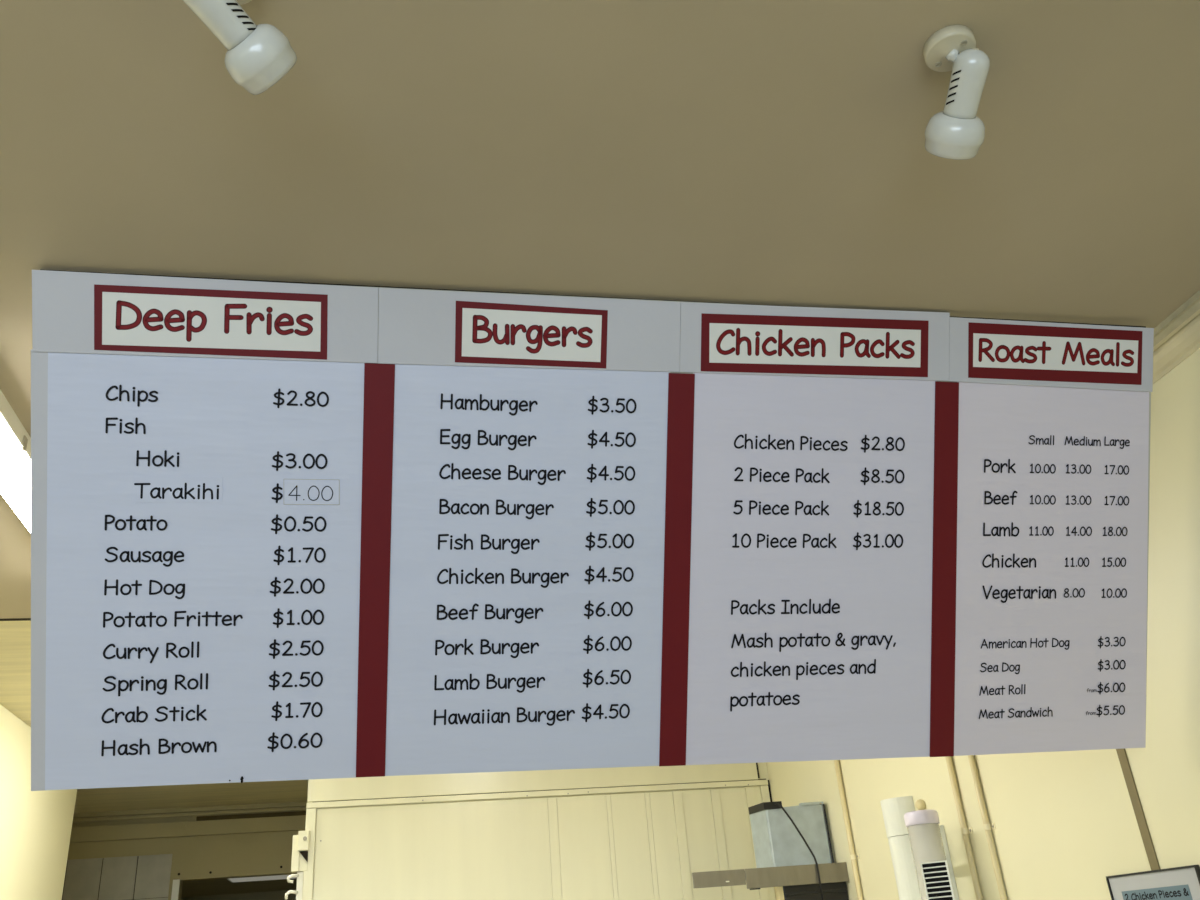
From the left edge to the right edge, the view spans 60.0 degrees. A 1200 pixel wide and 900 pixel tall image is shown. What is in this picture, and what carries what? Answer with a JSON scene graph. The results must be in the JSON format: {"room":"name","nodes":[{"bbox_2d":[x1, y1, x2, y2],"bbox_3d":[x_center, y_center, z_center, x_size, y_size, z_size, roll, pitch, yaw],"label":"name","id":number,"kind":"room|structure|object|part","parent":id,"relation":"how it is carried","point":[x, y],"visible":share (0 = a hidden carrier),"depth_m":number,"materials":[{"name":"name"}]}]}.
{"room":"eatery","nodes":[
{"label":"eatery","id":0,"kind":"room"},
{"bbox_2d":[0,618,30,620],"bbox_3d":[-0.757,0.646,4.112,3.670,0.007,0.018,1,-27,-12],"label":"trim","id":1,"kind":"structure","parent":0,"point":[12,619],"depth_m":3.82,"materials":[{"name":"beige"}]},
{"bbox_2d":[0,704,76,899],"bbox_3d":[-2.565,2.015,3.384,0.120,2.812,4.890,1,-27,-12],"label":"wall","id":2,"kind":"structure","parent":0,"point":[36,826],"depth_m":5.22,"materials":[{"name":"yellow paint"}]},
{"bbox_2d":[62,806,305,899],"bbox_3d":[-3.099,3.964,7.200,2.490,2.814,0.133,1,-27,-12],"label":"wall","id":3,"kind":"structure","parent":0,"point":[159,859],"depth_m":7.62,"materials":[{"name":"paint"}]},
{"bbox_2d":[62,859,164,899],"bbox_3d":[-3.633,3.895,7.057,1.164,2.092,0.005,1,-27,-12],"label":"trim","id":4,"kind":"structure","parent":3,"relation":"attached to","point":[137,859],"depth_m":7.48,"materials":[{"name":"grey metal"}]},
{"bbox_2d":[171,879,179,899],"bbox_3d":[-2.997,4.115,7.072,0.047,2.215,0.021,1,-27,-12],"label":"trim","id":5,"kind":"structure","parent":3,"relation":"attached to","point":[176,883],"depth_m":7.53,"materials":[{"name":"silver metal"}]},
{"bbox_2d":[70,815,305,874],"bbox_3d":[-3.120,2.930,7.636,2.390,0.369,0.060,1,-27,-12],"label":"trim","id":6,"kind":"structure","parent":3,"relation":"attached to","point":[283,823],"depth_m":7.69,"materials":[{"name":"paint"}]},
{"bbox_2d":[72,802,307,822],"bbox_3d":[-3.145,2.696,7.775,2.390,0.032,0.019,1,-27,-12],"label":"trim","id":7,"kind":"structure","parent":3,"relation":"attached to","point":[292,804],"depth_m":7.78,"materials":[{"name":"paint"}]},
{"bbox_2d":[196,811,305,820],"bbox_3d":[-2.494,2.769,7.882,1.070,0.034,0.013,1,-27,-12],"label":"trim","id":8,"kind":"structure","parent":3,"relation":"in","point":[295,813],"depth_m":7.85,"materials":[{"name":"brown"}]},
{"bbox_2d":[181,890,295,899],"bbox_3d":[-3.117,5.411,9.654,2.400,2.420,0.100,1,-27,-12],"label":"wall","id":9,"kind":"structure","parent":0,"point":[271,895],"depth_m":10.09,"materials":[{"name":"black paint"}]},
{"bbox_2d":[181,878,296,896],"bbox_3d":[-2.961,3.682,9.046,2.400,0.100,2.780,1,-27,-12],"label":"ceiling","id":10,"kind":"structure","parent":0,"point":[215,886],"depth_m":9.51,"materials":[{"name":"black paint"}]},
{"bbox_2d":[227,875,296,881],"bbox_3d":[-2.634,3.557,8.711,0.940,0.026,0.560,1,-27,-12],"label":"recessed light","id":11,"kind":"object","parent":10,"relation":"in","point":[277,877],"visible":0.25,"depth_m":8.73,"materials":[{"name":"silver metal"}]},
{"bbox_2d":[302,762,775,899],"bbox_3d":[-0.190,2.462,4.690,2.265,2.812,0.124,1,-27,-12],"label":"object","id":12,"kind":"structure","parent":0,"point":[642,832],"depth_m":4.94,"materials":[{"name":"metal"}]},
{"bbox_2d":[291,830,308,899],"bbox_3d":[-1.326,2.171,4.529,0.072,0.962,0.080,1,-27,-12],"label":"bracket","id":13,"kind":"object","parent":12,"relation":"attached to","point":[300,844],"visible":1,"depth_m":4.68,"materials":[{"name":"metal"}]},
{"bbox_2d":[285,874,298,898],"bbox_3d":[-1.369,1.939,4.618,0.056,0.103,0.018,8,-29,-25],"label":"hook","id":14,"kind":"object","parent":13,"relation":"attached to","point":[291,875],"visible":1,"depth_m":4.62,"materials":[{"name":"silver metal"}]},
{"bbox_3d":[-1.378,1.830,4.712,0.033,0.154,0.050,1,-27,-12],"label":"plate","id":15,"kind":"part","parent":13,"relation":"part of","materials":[{"name":"metal"}]},
{"bbox_3d":[-0.701,2.637,4.443,1.077,2.159,0.007,1,-27,-12],"label":"panel","id":16,"kind":"part","parent":12,"relation":"part of","materials":[{"name":"metal"}]},
{"bbox_3d":[-0.298,1.419,5.157,2.202,0.519,0.013,1,-27,-12],"label":"bulkhead panel","id":17,"kind":"part","parent":12,"relation":"part of","materials":[{"name":"paint"}]},
{"bbox_3d":[-0.255,1.664,5.034,2.251,0.026,0.023,1,-27,-12],"label":"rail","id":18,"kind":"part","parent":12,"relation":"part of","materials":[{"name":"metal"}]},
{"bbox_3d":[-0.010,2.649,4.586,0.243,2.159,0.007,1,-27,-12],"label":"panel","id":19,"kind":"part","parent":12,"relation":"part of","materials":[{"name":"wood"}]},
{"bbox_3d":[0.217,2.653,4.633,0.171,2.159,0.007,1,-27,-12],"label":"panel","id":20,"kind":"part","parent":12,"relation":"part of","materials":[{"name":"metal"}]},
{"bbox_3d":[0.383,2.655,4.668,0.117,2.159,0.007,1,-27,-12],"label":"panel","id":21,"kind":"part","parent":12,"relation":"part of","materials":[{"name":"metal"}]},
{"bbox_3d":[0.560,2.659,4.704,0.148,2.159,0.007,1,-27,-12],"label":"panel","id":22,"kind":"part","parent":12,"relation":"part of","materials":[{"name":"metal"}]},
{"bbox_3d":[0.745,2.662,4.743,0.138,2.159,0.007,1,-27,-12],"label":"panel","id":23,"kind":"part","parent":12,"relation":"part of","materials":[{"name":"metal"}]},
{"bbox_3d":[0.873,2.664,4.769,0.033,2.159,0.007,1,-27,-12],"label":"panel","id":24,"kind":"part","parent":12,"relation":"part of","materials":[{"name":"wood"}]},
{"bbox_2d":[0,0,1199,812],"bbox_3d":[-1.220,0.039,2.926,5.600,0.100,12.000,1,-27,-12],"label":"ceiling","id":25,"kind":"structure","parent":0,"point":[761,152],"depth_m":1.89,"materials":[{"name":"paint"}]},
{"bbox_2d":[0,390,30,532],"bbox_3d":[-1.551,0.115,2.827,0.136,0.074,1.580,1,-27,-12],"label":"fluorescent light","id":26,"kind":"object","parent":25,"relation":"attached to","point":[15,442],"visible":0.29,"depth_m":2.62,"materials":[{"name":"white glass"}]},
{"bbox_2d":[183,0,296,94],"bbox_3d":[-0.517,-0.601,1.466,0.097,0.168,0.178,-26,-33,36],"label":"ceiling spotlight","id":27,"kind":"object","parent":25,"relation":"attached to","point":[257,57],"visible":1,"depth_m":1.44,"materials":[{"name":"white plastic"}]},
{"bbox_3d":[-0.484,-0.557,1.481,0.098,0.099,0.085,-20,-30,28],"label":"lamp shade","id":28,"kind":"part","parent":27,"relation":"part of","materials":[{"name":"white plastic"}]},
{"bbox_2d":[31,269,1153,790],"bbox_3d":[0.115,0.185,2.291,2.521,0.930,0.487,1,-27,-12],"label":"menu board","id":29,"kind":"object","parent":25,"relation":"hanging from","point":[281,530],"visible":1,"depth_m":2.25,"materials":[{"name":"grey plastic"}]},
{"bbox_3d":[-0.779,-0.258,2.094,0.447,0.134,0.002,1,0,-12],"label":"red frame","id":30,"kind":"part","parent":29,"relation":"part of","materials":[{"name":"red plastic"}]},
{"bbox_3d":[-0.779,-0.256,2.094,0.418,0.105,0.001,1,0,-12],"label":"title plate","id":31,"kind":"part","parent":29,"relation":"part of","materials":[{"name":"white plastic"}]},
{"bbox_3d":[-0.145,-0.246,2.227,0.328,0.131,0.001,1,0,-12],"label":"red frame","id":32,"kind":"part","parent":29,"relation":"part of","materials":[{"name":"red plastic"}]},
{"bbox_3d":[-0.144,-0.245,2.227,0.301,0.103,0.001,1,0,-12],"label":"title plate","id":33,"kind":"part","parent":29,"relation":"part of","materials":[{"name":"white plastic"}]},
{"bbox_3d":[0.119,-0.305,2.296,2.488,0.060,0.007,1,0,-12],"label":"hanging rail","id":34,"kind":"part","parent":29,"relation":"part of","materials":[{"name":"white"}]},
{"bbox_3d":[0.493,-0.236,2.360,0.514,0.096,0.002,1,1,-12],"label":"title plate","id":35,"kind":"part","parent":29,"relation":"part of","materials":[{"name":"white plastic"}]},
{"bbox_3d":[0.494,-0.238,2.360,0.552,0.138,0.004,1,0,-12],"label":"red frame","id":36,"kind":"part","parent":29,"relation":"part of","materials":[{"name":"red plastic"}]},
{"bbox_3d":[1.092,-0.229,2.485,0.468,0.131,0.001,1,0,-12],"label":"red frame","id":37,"kind":"part","parent":29,"relation":"part of","materials":[{"name":"red plastic"}]},
{"bbox_3d":[1.093,-0.231,2.485,0.444,0.081,0.001,1,0,-12],"label":"title plate","id":38,"kind":"part","parent":29,"relation":"part of","materials":[{"name":"white plastic"}]},
{"bbox_2d":[923,25,989,159],"bbox_3d":[0.592,-0.576,1.725,0.099,0.152,0.190,-6,-26,3],"label":"ceiling spotlight","id":39,"kind":"object","parent":25,"relation":"attached to","point":[955,132],"visible":1,"depth_m":1.71,"materials":[{"name":"white plastic"}]},
{"bbox_3d":[0.581,-0.644,1.702,0.029,0.030,0.022,1,-27,-12],"label":"swivel stem","id":40,"kind":"part","parent":39,"relation":"part of","materials":[{"name":"white plastic"}]},
{"bbox_3d":[0.599,-0.531,1.757,0.097,0.099,0.090,1,-27,-12],"label":"lamp shade","id":41,"kind":"part","parent":39,"relation":"part of","materials":[{"name":"white plastic"}]},
{"bbox_2d":[766,348,1199,899],"bbox_3d":[1.437,1.382,2.806,0.120,2.812,12.000,1,-27,-12],"label":"wall","id":42,"kind":"structure","parent":0,"point":[1065,822],"depth_m":2.86,"materials":[{"name":"beige paint"}]},
{"bbox_2d":[692,862,848,889],"bbox_3d":[0.666,1.878,4.511,0.676,0.081,0.487,1,-27,-12],"label":"shelf","id":43,"kind":"object","parent":42,"relation":"attached to","point":[755,878],"visible":1,"depth_m":4.31,"materials":[{"name":"silver metal"}]},
{"bbox_3d":[0.489,1.760,4.267,0.224,0.060,0.008,1,-27,-12],"label":"panel","id":44,"kind":"part","parent":43,"relation":"part of","materials":[{"name":"silver metal"}]},
{"bbox_2d":[748,801,833,867],"bbox_3d":[0.824,1.738,4.652,0.296,0.280,0.346,1,-27,-12],"label":"metal box","id":45,"kind":"object","parent":43,"relation":"on","point":[776,841],"visible":0.8,"depth_m":4.53,"materials":[{"name":"grey metal"}]},
{"bbox_2d":[773,802,823,899],"bbox_3d":[0.849,1.761,4.399,0.173,0.544,0.018,-24,-32,34],"label":"power cable","id":46,"kind":"object","parent":45,"relation":"attached to","point":[779,805],"visible":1,"depth_m":4.40,"materials":[{"name":"black plastic"}]},
{"bbox_3d":[0.821,1.772,4.330,0.450,0.076,0.008,1,-27,-12],"label":"panel","id":47,"kind":"part","parent":43,"relation":"part of","materials":[{"name":"silver metal"}]},
{"bbox_2d":[774,882,848,899],"bbox_3d":[0.902,2.079,4.260,0.307,0.645,0.092,1,-27,-12],"label":"box","id":48,"kind":"object","parent":42,"relation":"attached to","point":[837,890],"visible":0.71,"depth_m":4.34,"materials":[{"name":"black"}]},
{"bbox_3d":[0.766,2.069,4.217,0.022,0.645,0.045,1,-27,-12],"label":"post","id":49,"kind":"part","parent":48,"relation":"part of","materials":[{"name":"beige wood"}]},
{"bbox_2d":[834,760,862,899],"bbox_3d":[1.069,1.915,4.174,0.028,2.336,0.046,1,-27,-12],"label":"conduit pipe","id":50,"kind":"object","parent":42,"relation":"attached to","point":[853,856],"visible":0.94,"depth_m":4.33,"materials":[{"name":"beige"}]},
{"bbox_2d":[880,796,926,899],"bbox_3d":[1.134,1.688,3.728,0.087,0.833,0.150,1,-27,-12],"label":"dispenser","id":51,"kind":"object","parent":42,"relation":"attached to","point":[902,840],"visible":0.9,"depth_m":3.79,"materials":[{"name":"white plastic"}]},
{"bbox_2d":[915,799,925,809],"bbox_3d":[1.162,1.289,3.775,0.029,0.040,0.040,1,-27,-12],"label":"plug","id":52,"kind":"object","parent":42,"relation":"attached to","point":[920,804],"visible":0.97,"depth_m":3.76,"materials":[{"name":"beige plastic"}]},
{"bbox_2d":[904,809,958,899],"bbox_3d":[1.134,1.609,3.377,0.112,0.817,0.290,-13,-28,16],"label":"dispenser","id":53,"kind":"object","parent":42,"relation":"attached to","point":[936,865],"visible":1,"depth_m":3.46,"materials":[{"name":"white plastic"}]},
{"bbox_3d":[1.081,1.343,3.365,0.072,0.010,0.009,-14,-28,18],"label":"black lid","id":54,"kind":"part","parent":53,"relation":"part of","materials":[{"name":"black plastic"}]},
{"bbox_3d":[1.082,1.357,3.359,0.072,0.010,0.009,-14,-28,18],"label":"black lid","id":55,"kind":"part","parent":53,"relation":"part of","materials":[{"name":"black"}]},
{"bbox_3d":[1.084,1.370,3.352,0.072,0.010,0.009,-14,-28,18],"label":"black lid","id":56,"kind":"part","parent":53,"relation":"part of","materials":[{"name":"black"}]},
{"bbox_3d":[1.085,1.383,3.346,0.072,0.010,0.009,-14,-28,18],"label":"black lid","id":57,"kind":"part","parent":53,"relation":"part of","materials":[{"name":"black"}]},
{"bbox_3d":[1.086,1.396,3.339,0.072,0.010,0.009,-14,-28,18],"label":"black lid","id":58,"kind":"part","parent":53,"relation":"part of","materials":[{"name":"black plastic"}]},
{"bbox_3d":[1.087,1.409,3.332,0.072,0.010,0.009,-14,-28,18],"label":"black lid","id":59,"kind":"part","parent":53,"relation":"part of","materials":[{"name":"black plastic"}]},
{"bbox_3d":[1.088,1.423,3.326,0.072,0.010,0.009,-14,-28,18],"label":"black lid","id":60,"kind":"part","parent":53,"relation":"part of","materials":[{"name":"black plastic"}]},
{"bbox_3d":[1.089,1.436,3.319,0.072,0.010,0.009,-14,-28,18],"label":"black lid","id":61,"kind":"part","parent":53,"relation":"part of","materials":[{"name":"black plastic"}]},
{"bbox_2d":[945,756,982,899],"bbox_3d":[1.245,1.498,3.369,0.026,2.336,0.043,1,-27,-12],"label":"conduit pipe","id":62,"kind":"object","parent":42,"relation":"attached to","point":[965,831],"visible":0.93,"depth_m":3.48,"materials":[{"name":"beige"}]},
{"bbox_2d":[968,755,1006,899],"bbox_3d":[1.272,1.433,3.243,0.025,2.336,0.042,1,-27,-12],"label":"conduit pipe","id":63,"kind":"object","parent":42,"relation":"attached to","point":[987,826],"visible":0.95,"depth_m":3.35,"materials":[{"name":"beige"}]},
{"bbox_2d":[1116,748,1159,870],"bbox_3d":[1.417,1.110,2.621,0.005,2.336,0.031,1,-27,-12],"label":"trim","id":64,"kind":"structure","parent":42,"relation":"attached to","point":[1123,759],"depth_m":2.70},
{"bbox_2d":[1106,865,1199,899],"bbox_3d":[1.416,1.202,2.597,0.011,0.280,0.350,1,-26,-12],"label":"wall sign","id":65,"kind":"object","parent":42,"relation":"attached to","point":[1177,883],"visible":1,"depth_m":2.62,"materials":[{"name":"paper"}]},
{"bbox_2d":[1153,290,1199,346],"bbox_3d":[1.538,-0.648,1.884,0.022,0.027,8.280,1,-27,-12],"label":"trim","id":66,"kind":"structure","parent":42,"relation":"attached to","point":[1192,305],"depth_m":2.52,"materials":[{"name":"paint"}]},
{"bbox_2d":[1153,309,1199,383],"bbox_3d":[1.565,-0.626,1.878,0.074,0.076,8.280,1,-27,-12],"label":"trim","id":67,"kind":"structure","parent":42,"relation":"attached to","point":[1182,342],"depth_m":2.57,"materials":[{"name":"paint"}]}
]}

